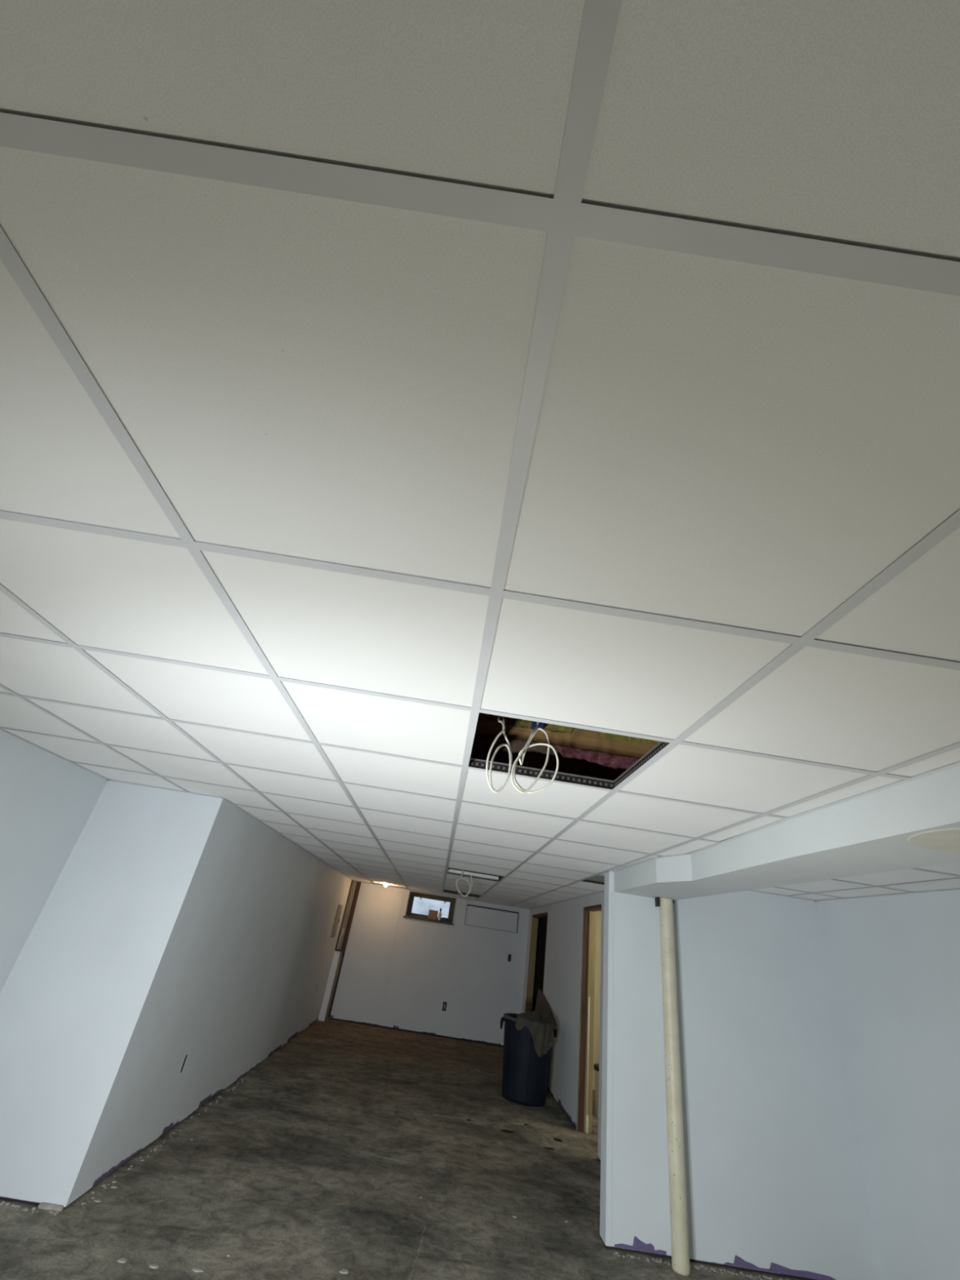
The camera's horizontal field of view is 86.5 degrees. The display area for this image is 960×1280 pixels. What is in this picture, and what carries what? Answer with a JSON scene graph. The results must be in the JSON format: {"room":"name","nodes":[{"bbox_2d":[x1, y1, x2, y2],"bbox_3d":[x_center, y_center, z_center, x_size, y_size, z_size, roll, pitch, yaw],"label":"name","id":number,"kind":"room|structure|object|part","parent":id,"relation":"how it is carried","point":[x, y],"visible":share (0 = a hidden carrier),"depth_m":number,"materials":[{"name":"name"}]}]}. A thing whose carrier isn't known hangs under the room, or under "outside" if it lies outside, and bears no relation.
{"room":"building under construction","nodes":[
{"label":"building under construction","id":0,"kind":"room"},
{"bbox_2d":[0,729,107,992],"bbox_3d":[-2.450,-0.060,0.166,0.100,2.420,7.000,9,-30,0],"label":"wall","id":1,"kind":"structure","parent":0,"point":[46,800],"depth_m":2.95,"materials":[{"name":"grey paint"}]},
{"bbox_2d":[0,780,222,1208],"bbox_3d":[-2.269,1.721,3.149,0.800,2.420,0.100,9,-30,0],"label":"wall","id":2,"kind":"structure","parent":0,"point":[73,998],"depth_m":2.96,"materials":[{"name":"grey paint"}]},
{"bbox_3d":[-2.439,2.750,2.549,0.788,0.012,0.092,9,-30,0],"label":"sill plate","id":3,"kind":"part","parent":2,"relation":"part of","materials":[{"name":"wood"}]},
{"bbox_2d":[65,797,351,1207],"bbox_3d":[-2.162,3.302,5.813,0.110,2.420,6.260,9,-30,0],"label":"wall","id":4,"kind":"structure","parent":0,"point":[250,937],"depth_m":3.94,"materials":[{"name":"grey paint"}]},
{"bbox_2d":[178,1052,189,1075],"bbox_3d":[-2.085,2.937,3.545,0.061,0.112,0.054,9,-30,0],"label":"wall outlet","id":5,"kind":"object","parent":4,"relation":"attached to","point":[187,1054],"visible":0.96,"depth_m":3.54,"materials":[{"name":"black plastic"}]},
{"bbox_2d":[330,904,342,937],"bbox_3d":[-2.271,4.458,8.111,0.024,0.450,0.370,9,-30,0],"label":"box","id":6,"kind":"object","parent":4,"relation":"attached to","point":[336,921],"visible":1,"depth_m":8.06,"materials":[{"name":"grey"}]},
{"bbox_2d":[0,1016,801,1279],"bbox_3d":[-0.082,3.113,2.312,6.200,0.200,14.100,9,-30,0],"label":"floor","id":7,"kind":"structure","parent":0,"point":[318,1164],"depth_m":3.10,"materials":[{"name":"concrete"}]},
{"bbox_2d":[0,1200,58,1215],"bbox_3d":[-2.391,2.714,2.468,0.712,0.006,0.051,9,-30,0],"label":"crumbs","id":8,"kind":"object","parent":7,"relation":"on","point":[26,1209],"visible":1,"depth_m":2.47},
{"bbox_2d":[38,1202,63,1212],"bbox_3d":[-2.095,2.769,2.493,0.115,0.018,0.021,9,-30,0],"label":"lump","id":9,"kind":"object","parent":7,"relation":"on","point":[44,1206],"visible":1,"depth_m":2.49,"materials":[{"name":"grey concrete"}]},
{"bbox_2d":[116,1257,127,1262],"bbox_3d":[-1.561,2.708,2.229,0.040,0.004,0.032,2,-31,12],"label":"chip","id":10,"kind":"object","parent":7,"relation":"on","point":[122,1260],"visible":1,"depth_m":2.23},
{"bbox_2d":[149,1263,158,1268],"bbox_3d":[-1.423,2.729,2.227,0.043,0.004,0.029,-3,-32,20],"label":"chip","id":11,"kind":"object","parent":7,"relation":"on","point":[153,1265],"visible":1,"depth_m":2.22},
{"bbox_2d":[80,1075,248,1204],"bbox_3d":[-2.102,3.492,3.714,0.054,0.006,2.653,9,-30,0],"label":"crumbs","id":12,"kind":"object","parent":7,"relation":"on","point":[233,1087],"visible":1,"depth_m":3.22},
{"bbox_2d":[191,1266,204,1272],"bbox_3d":[-1.239,2.768,2.243,0.052,0.004,0.026,1,-31,13],"label":"chip","id":13,"kind":"object","parent":7,"relation":"on","point":[194,1269],"visible":1,"depth_m":2.24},
{"bbox_2d":[338,1268,348,1274],"bbox_3d":[-0.633,2.948,2.384,0.040,0.004,0.038,-3,-32,20],"label":"chip","id":14,"kind":"object","parent":7,"relation":"on","point":[343,1271],"visible":1,"depth_m":2.38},
{"bbox_2d":[500,1129,514,1133],"bbox_3d":[0.244,4.334,4.505,0.120,0.004,0.092,-4,-33,21],"label":"scrap","id":15,"kind":"object","parent":7,"relation":"on","point":[503,1131],"visible":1,"depth_m":4.49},
{"bbox_2d":[500,1013,557,1106],"bbox_3d":[0.518,4.660,5.697,0.596,0.718,0.596,-18,-39,38],"label":"trash can","id":16,"kind":"object","parent":7,"relation":"on","point":[525,1075],"visible":0.7,"depth_m":5.50,"materials":[{"name":"blue plastic"}]},
{"bbox_3d":[0.262,4.382,5.834,0.051,0.111,0.165,9,-30,0],"label":"handle","id":17,"kind":"part","parent":16,"relation":"part of","materials":[{"name":"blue plastic"}]},
{"bbox_2d":[515,1010,557,1057],"bbox_3d":[0.660,4.376,5.686,0.604,0.382,0.273,25,-34,-25],"label":"cloth","id":18,"kind":"object","parent":16,"relation":"on","point":[542,1034],"visible":1,"depth_m":5.61,"materials":[{"name":"fabric"}]},
{"bbox_3d":[0.848,4.475,5.833,0.051,0.111,0.165,9,-30,0],"label":"handle","id":19,"kind":"part","parent":16,"relation":"part of","materials":[{"name":"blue plastic"}]},
{"bbox_2d":[542,1146,555,1150],"bbox_3d":[0.576,4.246,4.264,0.103,0.004,0.051,13,-30,-7],"label":"scrap","id":20,"kind":"object","parent":7,"relation":"on","point":[545,1148],"visible":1,"depth_m":4.26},
{"bbox_2d":[552,1137,562,1142],"bbox_3d":[0.685,4.398,4.493,0.087,0.004,0.094,9,-30,0],"label":"scrap","id":21,"kind":"object","parent":7,"relation":"on","point":[554,1139],"visible":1,"depth_m":4.49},
{"bbox_2d":[585,996,589,1133],"bbox_3d":[1.074,4.170,5.051,0.034,1.060,0.031,9,-30,0],"label":"wooden stick","id":22,"kind":"object","parent":7,"relation":"on","point":[587,1115],"visible":1,"depth_m":5.00,"materials":[{"name":"beige wood"}]},
{"bbox_2d":[593,1063,599,1118],"bbox_3d":[1.369,4.814,5.430,0.320,0.420,0.320,9,-30,0],"label":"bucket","id":23,"kind":"object","parent":7,"relation":"on","point":[596,1066],"visible":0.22,"depth_m":5.42,"materials":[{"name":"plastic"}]},
{"bbox_3d":[1.395,4.649,5.527,0.320,0.035,0.320,9,-30,0],"label":"lid","id":24,"kind":"part","parent":23,"relation":"part of","materials":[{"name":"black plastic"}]},
{"bbox_2d":[654,897,690,1275],"bbox_3d":[1.238,2.703,3.303,0.137,1.857,0.132,9,-30,0],"label":"support post","id":25,"kind":"object","parent":7,"relation":"on","point":[676,1151],"visible":1,"depth_m":3.16,"materials":[{"name":"beige paint"}]},
{"bbox_2d":[613,1251,788,1279],"bbox_3d":[1.461,3.573,2.878,1.436,0.006,0.061,9,-30,0],"label":"crumbs","id":26,"kind":"object","parent":7,"relation":"on","point":[657,1260],"visible":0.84,"depth_m":2.88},
{"bbox_2d":[320,882,529,1047],"bbox_3d":[-0.863,5.316,8.888,3.710,2.420,0.320,9,-30,0],"label":"wall","id":27,"kind":"structure","parent":0,"point":[397,972],"depth_m":8.60,"materials":[{"name":"grey paint"}]},
{"bbox_2d":[318,880,360,1021],"bbox_3d":[-2.458,4.902,8.618,0.470,2.420,0.345,9,-30,0],"label":"trim","id":28,"kind":"structure","parent":27,"relation":"attached to","point":[348,916],"depth_m":8.51,"materials":[{"name":"wood"}]},
{"bbox_3d":[-2.397,4.578,8.997,0.448,1.470,0.020,9,-30,0],"label":"panel","id":29,"kind":"part","parent":28,"relation":"part of","materials":[{"name":"brown wood"}]},
{"bbox_3d":[-0.891,6.312,8.199,3.050,0.020,0.120,9,-30,0],"label":"sill plate","id":30,"kind":"part","parent":27,"relation":"part of","materials":[{"name":"white paint"}]},
{"bbox_2d":[403,891,456,924],"bbox_3d":[-0.885,4.790,9.123,0.890,0.422,0.230,9,-30,0],"label":"window","id":31,"kind":"structure","parent":27,"relation":"in","point":[420,904],"depth_m":9.18,"materials":[{"name":"brown wood"}]},
{"bbox_3d":[-0.910,4.945,8.998,0.890,0.026,0.170,9,-30,0],"label":"sill","id":32,"kind":"part","parent":31,"relation":"part of","materials":[{"name":"brown wood"}]},
{"bbox_3d":[-0.884,4.820,9.198,0.660,0.263,0.004,9,-30,0],"label":"pane","id":33,"kind":"part","parent":31,"relation":"part of","materials":[{"name":"clear glass"}]},
{"bbox_2d":[427,909,438,919],"bbox_3d":[-0.831,4.867,9.044,0.160,0.138,0.100,9,-30,0],"label":"cardboard box","id":34,"kind":"object","parent":31,"relation":"on","point":[433,914],"visible":0.98,"depth_m":9.00,"materials":[{"name":"brown cardboard"}]},
{"bbox_2d":[437,907,441,919],"bbox_3d":[-0.708,4.851,9.040,0.056,0.195,0.056,9,-30,0],"label":"spray bottle","id":35,"kind":"object","parent":31,"relation":"on","point":[440,913],"visible":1,"depth_m":9.01,"materials":[{"name":"white plastic"}]},
{"bbox_2d":[442,1001,447,1011],"bbox_3d":[-0.580,5.997,8.356,0.062,0.120,0.007,9,-30,0],"label":"wall outlet","id":36,"kind":"object","parent":27,"relation":"attached to","point":[444,1006],"visible":1,"depth_m":8.36,"materials":[{"name":"black plastic"}]},
{"bbox_3d":[0.207,4.948,9.054,0.918,0.297,0.020,9,-30,0],"label":"access panel","id":37,"kind":"part","parent":27,"relation":"part of","materials":[{"name":"grey paint"}]},
{"bbox_2d":[507,954,511,961],"bbox_3d":[0.507,5.456,8.762,0.052,0.105,0.007,9,-30,0],"label":"wall switch","id":38,"kind":"object","parent":27,"relation":"attached to","point":[509,955],"visible":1,"depth_m":8.76,"materials":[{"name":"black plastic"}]},
{"bbox_2d":[0,0,959,909],"bbox_3d":[0.237,1.120,3.482,6.200,0.473,14.100,9,-30,0],"label":"ceiling","id":39,"kind":"structure","parent":0,"point":[383,383],"depth_m":0.67,"materials":[{"name":"white tile"}]},
{"bbox_2d":[373,880,406,888],"bbox_3d":[-1.524,4.029,8.819,0.580,0.451,0.154,9,-30,0],"label":"light bulb","id":40,"kind":"object","parent":39,"relation":"hanging from","point":[380,882],"visible":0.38,"depth_m":8.75,"materials":[{"name":"beige"}]},
{"bbox_2d":[457,891,467,906],"bbox_3d":[-0.264,4.013,8.333,0.161,0.587,0.055,9,-30,0],"label":"cable coil","id":41,"kind":"object","parent":39,"relation":"hanging from","point":[458,891],"visible":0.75,"depth_m":8.21,"materials":[{"name":"white plastic"}]},
{"bbox_2d":[455,870,472,896],"bbox_3d":[-0.147,2.500,5.675,0.185,0.636,0.096,9,-30,0],"label":"cable coil","id":42,"kind":"object","parent":39,"relation":"hanging from","point":[460,877],"visible":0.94,"depth_m":5.56,"materials":[{"name":"white plastic"}]},
{"bbox_2d":[485,715,511,793],"bbox_3d":[0.098,0.280,1.874,0.078,0.589,0.172,3,-31,11],"label":"cable coil","id":43,"kind":"object","parent":39,"relation":"hanging from","point":[503,722],"visible":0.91,"depth_m":1.75,"materials":[{"name":"white plastic"}]},
{"bbox_2d":[487,734,559,755],"bbox_3d":[0.211,0.502,2.402,0.360,0.068,0.028,9,-30,0],"label":"paper","id":44,"kind":"object","parent":39,"relation":"attached to","point":[517,745],"visible":0.73,"depth_m":2.40,"materials":[{"name":"paper"}]},
{"bbox_2d":[511,721,559,793],"bbox_3d":[0.188,0.292,1.879,0.160,0.579,0.176,18,-31,-15],"label":"cable coil","id":45,"kind":"object","parent":39,"relation":"hanging from","point":[522,752],"visible":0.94,"depth_m":1.75,"materials":[{"name":"white plastic"}]},
{"bbox_2d":[531,720,545,730],"bbox_3d":[0.278,0.374,2.418,0.052,0.085,0.082,9,-30,0],"label":"electrical box","id":46,"kind":"object","parent":39,"relation":"attached to","point":[534,724],"visible":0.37,"depth_m":2.38,"materials":[{"name":"blue plastic"}]},
{"bbox_2d":[555,745,639,768],"bbox_3d":[0.646,0.564,2.389,0.600,0.068,0.046,9,-30,0],"label":"insulation batt","id":47,"kind":"object","parent":39,"relation":"attached to","point":[604,758],"visible":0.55,"depth_m":2.39,"materials":[{"name":"pink fabric"}]},
{"bbox_2d":[534,988,551,1016],"bbox_3d":[0.770,5.127,6.637,0.108,0.927,1.110,9,-30,0],"label":"leaning board","id":48,"kind":"object","parent":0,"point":[542,1007],"visible":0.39,"depth_m":6.89,"materials":[{"name":"brown wood"}]},
{"bbox_2d":[521,891,604,1162],"bbox_3d":[1.065,4.043,6.194,0.115,2.420,5.935,9,-30,0],"label":"wall","id":49,"kind":"structure","parent":0,"point":[563,948],"depth_m":5.86,"materials":[{"name":"grey paint"}]},
{"bbox_2d":[524,912,547,1013],"bbox_3d":[0.882,5.226,7.740,0.106,1.901,1.438,9,-30,0],"label":"door frame","id":50,"kind":"structure","parent":49,"relation":"in","point":[528,1006],"depth_m":8.43,"materials":[{"name":"brown wood"}]},
{"bbox_2d":[576,904,601,1133],"bbox_3d":[1.137,3.648,5.042,0.137,1.960,0.832,9,-30,0],"label":"door frame","id":51,"kind":"structure","parent":49,"relation":"in","point":[588,933],"depth_m":5.24,"materials":[{"name":"brown wood"}]},
{"bbox_2d":[532,910,601,1090],"bbox_3d":[1.898,4.192,6.220,1.573,2.420,5.970,9,-30,0],"label":"wall","id":52,"kind":"structure","parent":0,"point":[598,913],"depth_m":7.28,"materials":[{"name":"beige paint"}]},
{"bbox_2d":[600,871,882,1279],"bbox_3d":[1.726,2.612,3.576,1.714,2.420,0.123,9,-30,0],"label":"wall","id":53,"kind":"structure","parent":0,"point":[775,1183],"depth_m":3.31,"materials":[{"name":"grey paint"}]},
{"bbox_3d":[0.869,2.658,3.475,0.037,1.981,0.123,9,-30,0],"label":"trim","id":54,"kind":"part","parent":53,"relation":"part of","materials":[{"name":"grey paint"}]},
{"bbox_3d":[1.519,3.633,2.972,1.598,0.012,0.097,9,-30,0],"label":"sill plate","id":55,"kind":"part","parent":53,"relation":"part of","materials":[{"name":"black wood"}]},
{"bbox_2d":[613,765,959,900],"bbox_3d":[1.542,-0.138,0.793,0.432,0.565,7.400,9,-30,0],"label":"soffit","id":56,"kind":"structure","parent":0,"point":[916,823],"depth_m":1.92,"materials":[{"name":"paint"}]},
{"bbox_3d":[1.465,0.589,1.491,0.344,0.003,0.344,9,-30,0],"label":"plate","id":57,"kind":"part","parent":56,"relation":"part of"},
{"bbox_2d":[816,889,959,1279],"bbox_3d":[2.808,0.875,0.323,0.100,2.420,7.400,9,-30,0],"label":"wall","id":58,"kind":"structure","parent":0,"point":[893,961],"depth_m":2.99,"materials":[{"name":"grey paint"}]}
]}

